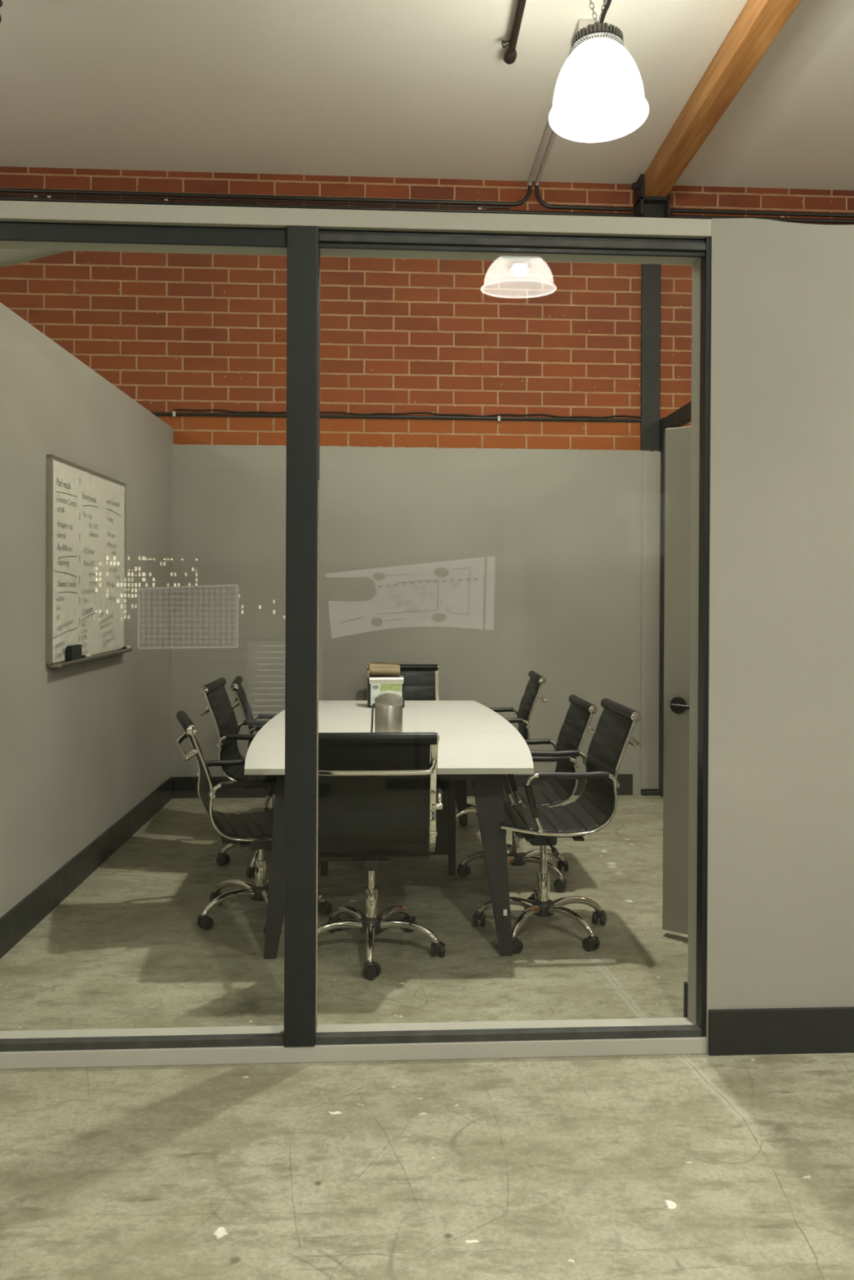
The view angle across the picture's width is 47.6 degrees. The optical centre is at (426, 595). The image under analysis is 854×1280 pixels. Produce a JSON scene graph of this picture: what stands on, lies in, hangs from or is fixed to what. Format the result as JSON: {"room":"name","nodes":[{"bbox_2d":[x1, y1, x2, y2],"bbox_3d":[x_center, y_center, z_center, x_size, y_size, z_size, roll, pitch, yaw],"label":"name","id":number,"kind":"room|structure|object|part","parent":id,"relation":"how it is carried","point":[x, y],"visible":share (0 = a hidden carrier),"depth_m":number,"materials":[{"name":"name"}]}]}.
{"room":"office","nodes":[
{"label":"office","id":0,"kind":"room"},
{"bbox_2d":[0,248,71,266],"bbox_3d":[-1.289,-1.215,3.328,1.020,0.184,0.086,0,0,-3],"label":"ceiling","id":1,"kind":"structure","parent":0,"point":[8,257],"depth_m":3.30,"materials":[{"name":"white paint"}]},
{"bbox_2d":[0,302,173,917],"bbox_3d":[-1.726,0.126,4.789,0.100,2.515,3.637,0,0,-2],"label":"wall","id":2,"kind":"structure","parent":0,"point":[80,748],"depth_m":4.45,"materials":[{"name":"paint"}]},
{"bbox_2d":[0,776,172,959],"bbox_3d":[-1.673,1.310,4.774,0.014,0.148,3.589,0,0,-2],"label":"baseboard","id":3,"kind":"structure","parent":2,"relation":"attached to","point":[19,921],"depth_m":4.55,"materials":[{"name":"rubber"}]},
{"bbox_2d":[45,454,132,669],"bbox_3d":[-1.643,-0.132,4.784,0.062,0.967,1.153,0,0,-2],"label":"whiteboard","id":4,"kind":"object","parent":2,"relation":"attached to","point":[86,552],"visible":0.98,"depth_m":4.65,"materials":[{"name":"plastic"}]},
{"bbox_2d":[66,644,81,661],"bbox_3d":[-1.624,0.263,4.460,0.028,0.072,0.140,0,0,-2],"label":"eraser","id":5,"kind":"object","parent":4,"relation":"on","point":[73,652],"visible":0.92,"depth_m":4.41,"materials":[{"name":"black fabric"}]},
{"bbox_2d":[81,653,91,657],"bbox_3d":[-1.631,0.290,4.630,0.018,0.018,0.120,0,0,-2],"label":"marker","id":6,"kind":"object","parent":4,"relation":"on","point":[87,655],"visible":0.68,"depth_m":4.61,"materials":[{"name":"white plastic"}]},
{"bbox_2d":[47,647,132,667],"bbox_3d":[-1.645,0.300,4.796,0.062,0.020,1.133,0,0,-2],"label":"marker tray","id":7,"kind":"object","parent":4,"relation":"on","point":[99,653],"depth_m":4.68,"materials":[{"name":"metal"}]},
{"bbox_2d":[121,645,130,649],"bbox_3d":[-1.654,0.286,5.329,0.018,0.018,0.120,0,0,-2],"label":"marker","id":8,"kind":"object","parent":4,"relation":"on","point":[126,646],"visible":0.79,"depth_m":5.30,"materials":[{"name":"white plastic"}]},
{"bbox_2d":[0,794,853,1279],"bbox_3d":[-0.034,1.464,0.507,14.000,0.100,13.000,0,0,-3],"label":"floor","id":9,"kind":"structure","parent":0,"point":[685,1166],"depth_m":2.61,"materials":[{"name":"concrete"}]},
{"bbox_2d":[230,675,276,750],"bbox_3d":[-0.797,0.932,5.595,0.656,0.904,0.571,0,0,-8],"label":"office chair","id":10,"kind":"object","parent":9,"relation":"on","point":[236,686],"visible":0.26,"depth_m":5.41,"materials":[{"name":"black leather"}]},
{"bbox_3d":[-0.797,0.739,5.359,0.542,0.466,0.026,0,0,-8],"label":"frame","id":11,"kind":"part","parent":10,"relation":"part of","materials":[{"name":"silver metal"}]},
{"bbox_3d":[-1.038,0.703,5.552,0.110,0.405,0.424,0,0,-8],"label":"backrest","id":12,"kind":"part","parent":10,"relation":"part of","materials":[{"name":"black leather"}]},
{"bbox_3d":[-0.803,0.835,5.342,0.373,0.236,0.040,0,0,-8],"label":"armrest","id":13,"kind":"part","parent":10,"relation":"part of","materials":[{"name":"silver metal"}]},
{"bbox_2d":[175,711,332,934],"bbox_3d":[-0.738,0.953,4.188,0.652,0.876,0.565,0,0,-19],"label":"office chair","id":14,"kind":"object","parent":9,"relation":"on","point":[254,830],"visible":0.71,"depth_m":4.15,"materials":[{"name":"black leather"}]},
{"bbox_3d":[-0.973,0.739,4.123,0.110,0.405,0.424,0,0,-19],"label":"backrest","id":15,"kind":"part","parent":14,"relation":"part of","materials":[{"name":"black leather"}]},
{"bbox_3d":[-0.702,0.871,3.962,0.373,0.236,0.040,0,0,-19],"label":"armrest","id":16,"kind":"part","parent":14,"relation":"part of","materials":[{"name":"silver metal"}]},
{"bbox_3d":[-0.847,0.771,4.407,0.542,0.466,0.026,0,0,-19],"label":"frame","id":17,"kind":"part","parent":14,"relation":"part of","materials":[{"name":"silver metal"}]},
{"bbox_3d":[-0.845,1.300,4.117,0.250,0.086,0.035,0,0,-38],"label":"leg","id":18,"kind":"part","parent":14,"relation":"part of","materials":[{"name":"silver metal"}]},
{"bbox_3d":[-0.698,0.774,3.980,0.542,0.466,0.026,0,0,-19],"label":"frame","id":19,"kind":"part","parent":14,"relation":"part of","materials":[{"name":"silver metal"}]},
{"bbox_3d":[-0.853,1.299,4.300,0.250,0.086,0.035,0,0,34],"label":"leg","id":20,"kind":"part","parent":14,"relation":"part of","materials":[{"name":"silver metal"}]},
{"bbox_3d":[-0.860,0.868,4.419,0.373,0.236,0.040,0,0,-19],"label":"armrest","id":21,"kind":"part","parent":14,"relation":"part of","materials":[{"name":"silver metal"}]},
{"bbox_3d":[-0.724,0.969,4.212,0.434,0.068,0.424,0,0,-19],"label":"seat","id":22,"kind":"part","parent":14,"relation":"part of","materials":[{"name":"black leather"}]},
{"bbox_3d":[-0.665,1.302,4.069,0.035,0.086,0.250,0,0,-22],"label":"leg","id":23,"kind":"part","parent":14,"relation":"part of","materials":[{"name":"silver metal"}]},
{"bbox_3d":[-0.568,1.301,4.224,0.250,0.086,0.035,0,0,-4],"label":"leg","id":24,"kind":"part","parent":14,"relation":"part of","materials":[{"name":"silver metal"}]},
{"bbox_2d":[199,677,320,878],"bbox_3d":[-0.837,0.915,5.010,0.596,0.942,0.567,0,0,-1],"label":"office chair","id":25,"kind":"object","parent":9,"relation":"on","point":[219,704],"visible":0.45,"depth_m":4.92,"materials":[{"name":"black leather"}]},
{"bbox_3d":[-0.843,0.800,4.766,0.373,0.236,0.040,0,0,-1],"label":"armrest","id":26,"kind":"part","parent":25,"relation":"part of","materials":[{"name":"silver metal"}]},
{"bbox_3d":[-0.835,0.703,4.781,0.542,0.466,0.026,0,0,-1],"label":"frame","id":27,"kind":"part","parent":25,"relation":"part of","materials":[{"name":"silver metal"}]},
{"bbox_3d":[-1.051,0.668,5.003,0.110,0.405,0.424,0,0,-1],"label":"backrest","id":28,"kind":"part","parent":25,"relation":"part of","materials":[{"name":"black leather"}]},
{"bbox_3d":[-0.943,1.295,5.005,0.250,0.086,0.035,0,0,-2],"label":"leg","id":29,"kind":"part","parent":25,"relation":"part of","materials":[{"name":"silver metal"}]},
{"bbox_3d":[-0.853,0.798,5.250,0.373,0.236,0.040,0,0,-1],"label":"armrest","id":30,"kind":"part","parent":25,"relation":"part of","materials":[{"name":"silver metal"}]},
{"bbox_3d":[-0.787,0.899,5.009,0.434,0.068,0.424,0,0,-1],"label":"seat","id":31,"kind":"part","parent":25,"relation":"part of","materials":[{"name":"black leather"}]},
{"bbox_3d":[-0.825,1.297,4.861,0.035,0.086,0.250,0,0,14],"label":"leg","id":32,"kind":"part","parent":25,"relation":"part of","materials":[{"name":"silver metal"}]},
{"bbox_2d":[317,732,444,980],"bbox_3d":[-0.216,0.944,3.763,0.583,0.904,0.606,0,0,-3],"label":"office chair","id":33,"kind":"object","parent":9,"relation":"on","point":[376,792],"visible":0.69,"depth_m":3.57,"materials":[{"name":"black leather"}]},
{"bbox_3d":[-0.368,1.042,3.806,0.220,0.025,0.022,0,0,-3],"label":"tilt lever","id":34,"kind":"part","parent":33,"relation":"part of","materials":[{"name":"silver plastic"}]},
{"bbox_3d":[-0.366,1.304,3.764,0.250,0.086,0.035,0,0,-19],"label":"leg","id":35,"kind":"part","parent":33,"relation":"part of","materials":[{"name":"silver metal"}]},
{"bbox_3d":[-0.314,1.304,3.939,0.034,0.086,0.250,0,0,-37],"label":"leg","id":36,"kind":"part","parent":33,"relation":"part of","materials":[{"name":"silver metal"}]},
{"bbox_3d":[-0.212,1.306,3.660,0.035,0.086,0.250,0,0,-3],"label":"leg","id":37,"kind":"part","parent":33,"relation":"part of","materials":[{"name":"silver metal"}]},
{"bbox_3d":[-0.218,0.946,3.812,0.424,0.068,0.434,0,0,-3],"label":"seat","id":38,"kind":"part","parent":33,"relation":"part of","materials":[{"name":"black leather"}]},
{"bbox_3d":[-0.202,0.718,3.546,0.424,0.405,0.110,0,0,-3],"label":"backrest","id":39,"kind":"part","parent":33,"relation":"part of","materials":[{"name":"black leather"}]},
{"bbox_3d":[-0.134,1.305,3.946,0.035,0.086,0.250,0,0,33],"label":"leg","id":40,"kind":"part","parent":33,"relation":"part of","materials":[{"name":"silver metal"}]},
{"bbox_3d":[-0.069,1.306,3.775,0.250,0.086,0.035,0,0,15],"label":"leg","id":41,"kind":"part","parent":33,"relation":"part of","materials":[{"name":"silver metal"}]},
{"bbox_3d":[0.012,0.751,3.771,0.026,0.466,0.542,0,0,-3],"label":"frame","id":42,"kind":"part","parent":33,"relation":"part of","materials":[{"name":"silver metal"}]},
{"bbox_3d":[0.028,0.848,3.764,0.040,0.236,0.373,0,0,-3],"label":"armrest","id":43,"kind":"part","parent":33,"relation":"part of","materials":[{"name":"silver metal"}]},
{"bbox_2d":[244,700,533,959],"bbox_3d":[-0.190,1.018,4.793,1.242,0.745,2.262,0,0,-2],"label":"conference table","id":44,"kind":"object","parent":9,"relation":"on","point":[476,743],"visible":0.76,"depth_m":4.03,"materials":[{"name":"white laminate"}]},
{"bbox_3d":[-0.550,1.044,3.791,0.157,0.700,0.150,0,0,-2],"label":"leg","id":45,"kind":"part","parent":44,"relation":"part of","materials":[{"name":"black metal"}]},
{"bbox_3d":[-0.509,1.039,4.812,0.035,0.700,0.035,0,0,-2],"label":"leg","id":46,"kind":"part","parent":44,"relation":"part of","materials":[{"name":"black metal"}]},
{"bbox_2d":[367,675,404,707],"bbox_3d":[-0.238,0.553,5.597,0.208,0.177,0.113,0,0,-6],"label":"box","id":47,"kind":"object","parent":44,"relation":"on","point":[376,685],"visible":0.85,"depth_m":5.54,"materials":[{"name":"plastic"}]},
{"bbox_2d":[368,662,399,675],"bbox_3d":[-0.246,0.424,5.589,0.178,0.082,0.073,0,0,-6],"label":"paper napkins","id":48,"kind":"object","parent":47,"relation":"on","point":[375,668],"visible":1,"depth_m":5.57,"materials":[{"name":"beige paper"}]},
{"bbox_3d":[-0.206,0.524,5.545,0.123,0.039,0.001,0,0,-6],"label":"green panel","id":49,"kind":"part","parent":47,"relation":"part of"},
{"bbox_2d":[370,690,402,732],"bbox_3d":[-0.165,0.531,4.180,0.121,0.236,0.121,1,0,42],"label":"jug","id":50,"kind":"object","parent":44,"relation":"on","point":[388,704],"visible":0.68,"depth_m":4.13,"materials":[{"name":"metal"}]},
{"bbox_3d":[-0.233,0.551,4.177,0.024,0.175,0.010,0,0,-3],"label":"handle","id":51,"kind":"part","parent":50,"relation":"part of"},
{"bbox_3d":[-0.165,0.442,4.180,0.121,0.057,0.121,0,0,-3],"label":"lid","id":52,"kind":"part","parent":50,"relation":"part of","materials":[{"name":"silver metal"}]},
{"bbox_3d":[-0.192,1.066,4.825,0.600,0.450,0.025,0,0,-2],"label":"modesty panel","id":53,"kind":"part","parent":44,"relation":"part of","materials":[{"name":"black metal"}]},
{"bbox_3d":[0.126,1.042,4.839,0.035,0.700,0.035,0,0,-2],"label":"leg","id":54,"kind":"part","parent":44,"relation":"part of","materials":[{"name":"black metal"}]},
{"bbox_3d":[0.170,1.037,5.794,0.157,0.700,0.150,0,0,-2],"label":"leg","id":55,"kind":"part","parent":44,"relation":"part of","materials":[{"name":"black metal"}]},
{"bbox_3d":[0.254,1.048,3.825,0.157,0.700,0.150,0,0,-2],"label":"leg","id":56,"kind":"part","parent":44,"relation":"part of","materials":[{"name":"black metal"}]},
{"bbox_2d":[366,664,439,700],"bbox_3d":[-0.151,0.922,6.236,0.576,0.922,0.600,0,0,-3],"label":"office chair","id":57,"kind":"object","parent":9,"relation":"on","point":[420,684],"visible":0.14,"depth_m":6.47,"materials":[{"name":"black leather"}]},
{"bbox_3d":[-0.159,0.685,6.452,0.424,0.405,0.110,0,0,-3],"label":"backrest","id":58,"kind":"part","parent":57,"relation":"part of","materials":[{"name":"black leather"}]},
{"bbox_3d":[0.078,0.720,6.253,0.026,0.466,0.542,0,0,-3],"label":"frame","id":59,"kind":"part","parent":57,"relation":"part of","materials":[{"name":"silver metal"}]},
{"bbox_2d":[455,670,546,835],"bbox_3d":[0.385,0.927,5.806,0.603,0.922,0.574,0,0,-1],"label":"office chair","id":60,"kind":"object","parent":9,"relation":"on","point":[527,703],"visible":0.4,"depth_m":5.71,"materials":[{"name":"black leather"}]},
{"bbox_3d":[0.204,1.296,5.887,0.250,0.086,0.035,0,0,32],"label":"leg","id":61,"kind":"part","parent":60,"relation":"part of","materials":[{"name":"silver metal"}]},
{"bbox_3d":[0.214,1.297,5.707,0.250,0.086,0.035,0,0,-38],"label":"leg","id":62,"kind":"part","parent":60,"relation":"part of","materials":[{"name":"silver metal"}]},
{"bbox_3d":[0.397,0.819,6.045,0.373,0.236,0.040,0,0,-1],"label":"armrest","id":63,"kind":"part","parent":60,"relation":"part of","materials":[{"name":"silver metal"}]},
{"bbox_3d":[0.407,0.822,5.561,0.373,0.236,0.040,0,0,-1],"label":"armrest","id":64,"kind":"part","parent":60,"relation":"part of","materials":[{"name":"silver metal"}]},
{"bbox_3d":[0.606,0.692,5.807,0.110,0.405,0.424,0,0,-1],"label":"backrest","id":65,"kind":"part","parent":60,"relation":"part of","materials":[{"name":"black leather"}]},
{"bbox_3d":[0.398,0.725,5.577,0.542,0.466,0.026,0,0,-1],"label":"frame","id":66,"kind":"part","parent":60,"relation":"part of","materials":[{"name":"silver metal"}]},
{"bbox_2d":[457,694,597,892],"bbox_3d":[0.473,0.952,4.785,0.643,0.884,0.565,0,0,-3],"label":"office chair","id":67,"kind":"object","parent":9,"relation":"on","point":[554,792],"visible":0.61,"depth_m":4.72,"materials":[{"name":"black leather"}]},
{"bbox_3d":[0.291,1.302,4.791,0.250,0.086,0.035,0,0,8],"label":"leg","id":68,"kind":"part","parent":67,"relation":"part of","materials":[{"name":"silver metal"}]},
{"bbox_3d":[0.419,1.302,4.922,0.035,0.086,0.250,0,0,-10],"label":"leg","id":69,"kind":"part","parent":67,"relation":"part of","materials":[{"name":"silver metal"}]},
{"bbox_3d":[0.376,1.304,4.629,0.034,0.086,0.250,0,0,26],"label":"leg","id":70,"kind":"part","parent":67,"relation":"part of","materials":[{"name":"silver metal"}]},
{"bbox_3d":[0.449,0.965,4.767,0.434,0.068,0.424,0,0,-3],"label":"seat","id":71,"kind":"part","parent":67,"relation":"part of","materials":[{"name":"black leather"}]},
{"bbox_3d":[0.554,1.304,4.658,0.035,0.086,0.250,0,0,-44],"label":"leg","id":72,"kind":"part","parent":67,"relation":"part of","materials":[{"name":"silver metal"}]},
{"bbox_3d":[0.524,0.867,4.528,0.373,0.236,0.040,0,0,-3],"label":"armrest","id":73,"kind":"part","parent":67,"relation":"part of","materials":[{"name":"silver metal"}]},
{"bbox_3d":[0.584,1.303,4.838,0.250,0.086,0.035,0,0,-26],"label":"leg","id":74,"kind":"part","parent":67,"relation":"part of","materials":[{"name":"silver metal"}]},
{"bbox_3d":[0.497,0.864,5.012,0.373,0.236,0.040,0,0,-3],"label":"armrest","id":75,"kind":"part","parent":67,"relation":"part of","materials":[{"name":"silver metal"}]},
{"bbox_3d":[0.515,0.770,4.543,0.542,0.466,0.026,0,0,-3],"label":"frame","id":76,"kind":"part","parent":67,"relation":"part of","materials":[{"name":"silver metal"}]},
{"bbox_3d":[0.714,0.737,4.780,0.110,0.405,0.424,0,0,-3],"label":"backrest","id":77,"kind":"part","parent":67,"relation":"part of","materials":[{"name":"black leather"}]},
{"bbox_2d":[472,697,640,953],"bbox_3d":[0.515,0.925,4.052,0.636,0.946,0.576,0,0,-4],"label":"office chair","id":78,"kind":"object","parent":9,"relation":"on","point":[596,806],"visible":0.95,"depth_m":3.97,"materials":[{"name":"black leather"}]},
{"bbox_3d":[0.333,1.306,4.068,0.250,0.086,0.035,0,0,14],"label":"leg","id":79,"kind":"part","parent":78,"relation":"part of","materials":[{"name":"silver metal"}]},
{"bbox_3d":[0.401,1.307,3.898,0.035,0.086,0.250,0,0,32],"label":"leg","id":80,"kind":"part","parent":78,"relation":"part of","materials":[{"name":"silver metal"}]},
{"bbox_3d":[0.473,1.306,4.185,0.035,0.086,0.250,0,0,-4],"label":"leg","id":81,"kind":"part","parent":78,"relation":"part of","materials":[{"name":"silver metal"}]},
{"bbox_3d":[0.532,0.805,4.273,0.373,0.236,0.040,0,0,-4],"label":"armrest","id":82,"kind":"part","parent":78,"relation":"part of","materials":[{"name":"silver metal"}]},
{"bbox_3d":[0.496,1.003,3.878,0.022,0.025,0.220,0,0,-4],"label":"tilt lever","id":83,"kind":"part","parent":78,"relation":"part of","materials":[{"name":"black plastic"}]},
{"bbox_3d":[0.488,0.906,4.028,0.434,0.068,0.424,0,0,-4],"label":"seat","id":84,"kind":"part","parent":78,"relation":"part of","materials":[{"name":"black leather"}]},
{"bbox_3d":[0.558,0.711,3.805,0.542,0.466,0.026,0,0,-4],"label":"frame","id":85,"kind":"part","parent":78,"relation":"part of","materials":[{"name":"silver metal"}]},
{"bbox_3d":[0.525,0.709,4.256,0.542,0.466,0.026,0,0,-4],"label":"frame","id":86,"kind":"part","parent":78,"relation":"part of","materials":[{"name":"silver metal"}]},
{"bbox_3d":[0.581,1.308,3.908,0.035,0.086,0.250,0,0,-38],"label":"leg","id":87,"kind":"part","parent":78,"relation":"part of","materials":[{"name":"silver metal"}]},
{"bbox_3d":[0.567,0.808,3.791,0.373,0.236,0.040,0,0,-4],"label":"armrest","id":88,"kind":"part","parent":78,"relation":"part of","materials":[{"name":"silver metal"}]},
{"bbox_3d":[0.629,1.308,4.084,0.250,0.086,0.035,0,0,-20],"label":"leg","id":89,"kind":"part","parent":78,"relation":"part of","materials":[{"name":"silver metal"}]},
{"bbox_3d":[0.753,0.678,4.046,0.110,0.405,0.424,0,0,-4],"label":"backrest","id":90,"kind":"part","parent":78,"relation":"part of","materials":[{"name":"black leather"}]},
{"bbox_2d":[640,263,660,794],"bbox_3d":[1.556,-0.606,6.770,0.130,3.990,0.030,0,0,-3],"label":"steel column","id":91,"kind":"structure","parent":9,"relation":"on","point":[651,273],"depth_m":6.75,"materials":[{"name":"black metal"}]},
{"bbox_2d":[0,0,853,190],"bbox_3d":[-0.014,-2.900,0.484,14.000,0.100,13.000,0,0,-3],"label":"ceiling","id":92,"kind":"structure","parent":0,"point":[424,89],"depth_m":5.51,"materials":[{"name":"paint"}]},
{"bbox_2d":[0,0,2,22],"bbox_3d":[-2.057,-2.786,4.579,0.099,0.190,0.022,0,0,-3],"label":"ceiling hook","id":93,"kind":"object","parent":92,"relation":"hanging from","point":[1,1],"visible":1,"depth_m":4.58,"materials":[{"name":"black metal"}]},
{"bbox_2d":[501,0,526,64],"bbox_3d":[0.476,-2.821,3.266,0.092,0.081,3.701,0,0,-2],"label":"pipe","id":94,"kind":"object","parent":92,"relation":"hanging from","point":[509,56],"visible":1,"depth_m":4.87,"materials":[{"name":"black metal"}]},
{"bbox_2d":[528,49,573,185],"bbox_3d":[0.741,-2.855,5.865,0.027,0.037,1.723,0,0,-2],"label":"conduit","id":95,"kind":"object","parent":92,"relation":"attached to","point":[571,57],"visible":0.86,"depth_m":5.77,"materials":[{"name":"white metal"}]},
{"bbox_2d":[535,61,580,185],"bbox_3d":[0.791,-2.855,5.868,0.027,0.037,1.723,0,0,-2],"label":"conduit","id":96,"kind":"object","parent":92,"relation":"attached to","point":[577,65],"visible":0.9,"depth_m":5.80,"materials":[{"name":"white metal"}]},
{"bbox_2d":[571,18,598,40],"bbox_3d":[0.799,-2.847,4.910,0.100,0.045,0.189,0,0,-3],"label":"junction box","id":97,"kind":"object","parent":92,"relation":"attached to","point":[581,24],"visible":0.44,"depth_m":4.82,"materials":[{"name":"white metal"}]},
{"bbox_2d":[548,0,648,142],"bbox_3d":[0.755,-2.480,4.253,0.433,0.782,0.431,0,0,-6],"label":"pendant lamp","id":98,"kind":"object","parent":92,"relation":"hanging from","point":[596,46],"visible":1,"depth_m":4.25,"materials":[{"name":"plastic"}]},
{"bbox_3d":[0.757,-2.700,4.300,0.208,0.344,0.048,0,0,-17],"label":"chain","id":99,"kind":"part","parent":98,"relation":"part of","materials":[{"name":"metal"}]},
{"bbox_2d":[644,0,800,197],"bbox_3d":[1.641,-2.780,3.909,0.152,0.160,5.653,0,0,-2],"label":"ceiling beam","id":100,"kind":"structure","parent":92,"relation":"attached to","point":[759,22],"depth_m":5.21,"materials":[{"name":"brown wood"}]},
{"bbox_2d":[0,166,853,789],"bbox_3d":[-0.371,-0.752,6.813,14.000,4.264,0.345,0,0,-3],"label":"wall","id":101,"kind":"structure","parent":0,"point":[170,331],"depth_m":6.68,"materials":[{"name":"red brick"}]},
{"bbox_2d":[0,192,510,208],"bbox_3d":[-3.135,-2.706,6.506,7.430,0.019,0.015,0,0,-3],"label":"cable","id":102,"kind":"object","parent":101,"relation":"attached to","point":[1,193],"visible":1,"depth_m":6.61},
{"bbox_2d":[0,185,531,206],"bbox_3d":[-3.059,-2.788,6.506,7.581,0.143,0.027,0,0,-3],"label":"conduit","id":103,"kind":"object","parent":101,"relation":"attached to","point":[525,199],"visible":1,"depth_m":6.61,"materials":[{"name":"black metal"}]},
{"bbox_2d":[151,411,641,422],"bbox_3d":[-0.350,-1.230,6.662,3.960,0.036,0.029,0,0,-3],"label":"pipe","id":104,"kind":"object","parent":101,"relation":"attached to","point":[174,414],"visible":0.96,"depth_m":6.67,"materials":[{"name":"black metal"}]},
{"bbox_2d":[173,408,640,417],"bbox_3d":[-0.081,-1.256,6.682,3.300,0.028,0.009,0,0,-3],"label":"cable","id":105,"kind":"object","parent":104,"relation":"on","point":[173,409],"visible":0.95,"depth_m":6.68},
{"bbox_2d":[173,773,632,798],"bbox_3d":[-0.146,1.309,6.663,3.162,0.145,0.014,0,0,-3],"label":"baseboard","id":106,"kind":"structure","parent":101,"relation":"attached to","point":[184,787],"depth_m":6.60,"materials":[{"name":"rubber"}]},
{"bbox_2d":[171,444,642,797],"bbox_3d":[-0.143,0.178,6.680,3.288,2.406,0.032,0,0,-3],"label":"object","id":107,"kind":"structure","parent":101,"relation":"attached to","point":[491,567],"depth_m":6.67,"materials":[{"name":"paint"}]},
{"bbox_2d":[0,196,853,223],"bbox_3d":[-0.354,-2.661,6.655,13.000,0.037,0.027,0,0,-3],"label":"conduit","id":108,"kind":"object","parent":101,"relation":"attached to","point":[2,198],"visible":0.9,"depth_m":6.65,"materials":[{"name":"black metal"}]},
{"bbox_2d":[534,185,634,211],"bbox_3d":[1.097,-2.762,6.734,0.695,0.159,0.027,0,0,-3],"label":"conduit","id":109,"kind":"object","parent":101,"relation":"attached to","point":[540,201],"visible":1,"depth_m":6.72,"materials":[{"name":"black metal"}]},
{"bbox_2d":[631,173,670,217],"bbox_3d":[1.523,-2.730,6.675,0.250,0.269,0.193,0,0,-3],"label":"bracket","id":110,"kind":"object","parent":101,"relation":"attached to","point":[644,206],"visible":0.71,"depth_m":6.63,"materials":[{"name":"black metal"}]},
{"bbox_2d":[641,790,659,795],"bbox_3d":[1.557,1.374,6.745,0.118,0.030,0.038,0,0,-3],"label":"baseboard","id":111,"kind":"structure","parent":101,"relation":"attached to","point":[644,793],"depth_m":6.73,"materials":[{"name":"rubber"}]},
{"bbox_2d":[657,400,691,796],"bbox_3d":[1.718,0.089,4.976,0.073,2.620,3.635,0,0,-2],"label":"door frame","id":112,"kind":"structure","parent":101,"relation":"in","point":[682,416],"depth_m":6.68,"materials":[{"name":"paint"}]},
{"bbox_3d":[1.643,0.079,6.733,0.040,2.620,0.119,0,0,-3],"label":"corner post","id":113,"kind":"part","parent":112,"relation":"part of","materials":[{"name":"metal"}]},
{"bbox_2d":[662,426,691,934],"bbox_3d":[1.360,0.347,3.742,0.910,2.062,0.140,0,0,35],"label":"door","id":114,"kind":"structure","parent":112,"relation":"attached to","point":[677,440],"depth_m":3.95,"materials":[{"name":"paint"}]},
{"bbox_3d":[1.070,0.446,3.944,0.142,0.068,0.140,0,0,35],"label":"handle","id":115,"kind":"part","parent":114,"relation":"part of","materials":[{"name":"black plastic"}]},
{"bbox_2d":[669,208,853,217],"bbox_3d":[3.891,-2.681,6.888,4.498,0.031,0.027,0,0,-3],"label":"conduit","id":116,"kind":"object","parent":101,"relation":"attached to","point":[672,211],"visible":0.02,"depth_m":6.79,"materials":[{"name":"black metal"}]},
{"bbox_2d":[800,222,848,225],"bbox_3d":[-0.354,-2.634,6.659,13.000,0.025,0.017,0,0,-3],"label":"cable","id":117,"kind":"object","parent":101,"relation":"attached to","point":[800,223],"visible":0.02,"depth_m":6.83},
{"bbox_2d":[705,217,853,1053],"bbox_3d":[2.644,0.130,3.134,3.574,2.566,0.146,0,0,-3],"label":"wall","id":118,"kind":"structure","parent":0,"point":[780,899],"depth_m":2.97,"materials":[{"name":"paint"}]},
{"bbox_2d":[0,1017,706,1069],"bbox_3d":[-0.956,1.372,2.943,3.626,0.050,0.146,0,0,-3],"label":"sill","id":119,"kind":"structure","parent":118,"relation":"attached to","point":[688,1045],"depth_m":2.93,"materials":[{"name":"paint"}]},
{"bbox_2d":[0,200,711,1051],"bbox_3d":[-0.950,0.094,2.934,3.626,2.506,0.150,0,0,-3],"label":"window","id":120,"kind":"structure","parent":118,"relation":"in","point":[304,244],"depth_m":2.90,"materials":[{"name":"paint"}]},
{"bbox_2d":[683,981,687,1017],"bbox_3d":[1.276,1.327,3.144,0.896,0.160,0.012,0,0,-3],"label":"baseboard","id":121,"kind":"structure","parent":118,"relation":"attached to","point":[685,990],"depth_m":3.11,"materials":[{"name":"rubber"}]},
{"bbox_2d":[708,1006,853,1055],"bbox_3d":[2.645,1.345,3.061,3.570,0.138,0.012,0,0,-3],"label":"baseboard","id":122,"kind":"structure","parent":118,"relation":"attached to","point":[800,1030],"depth_m":2.97,"materials":[{"name":"rubber"}]}
]}

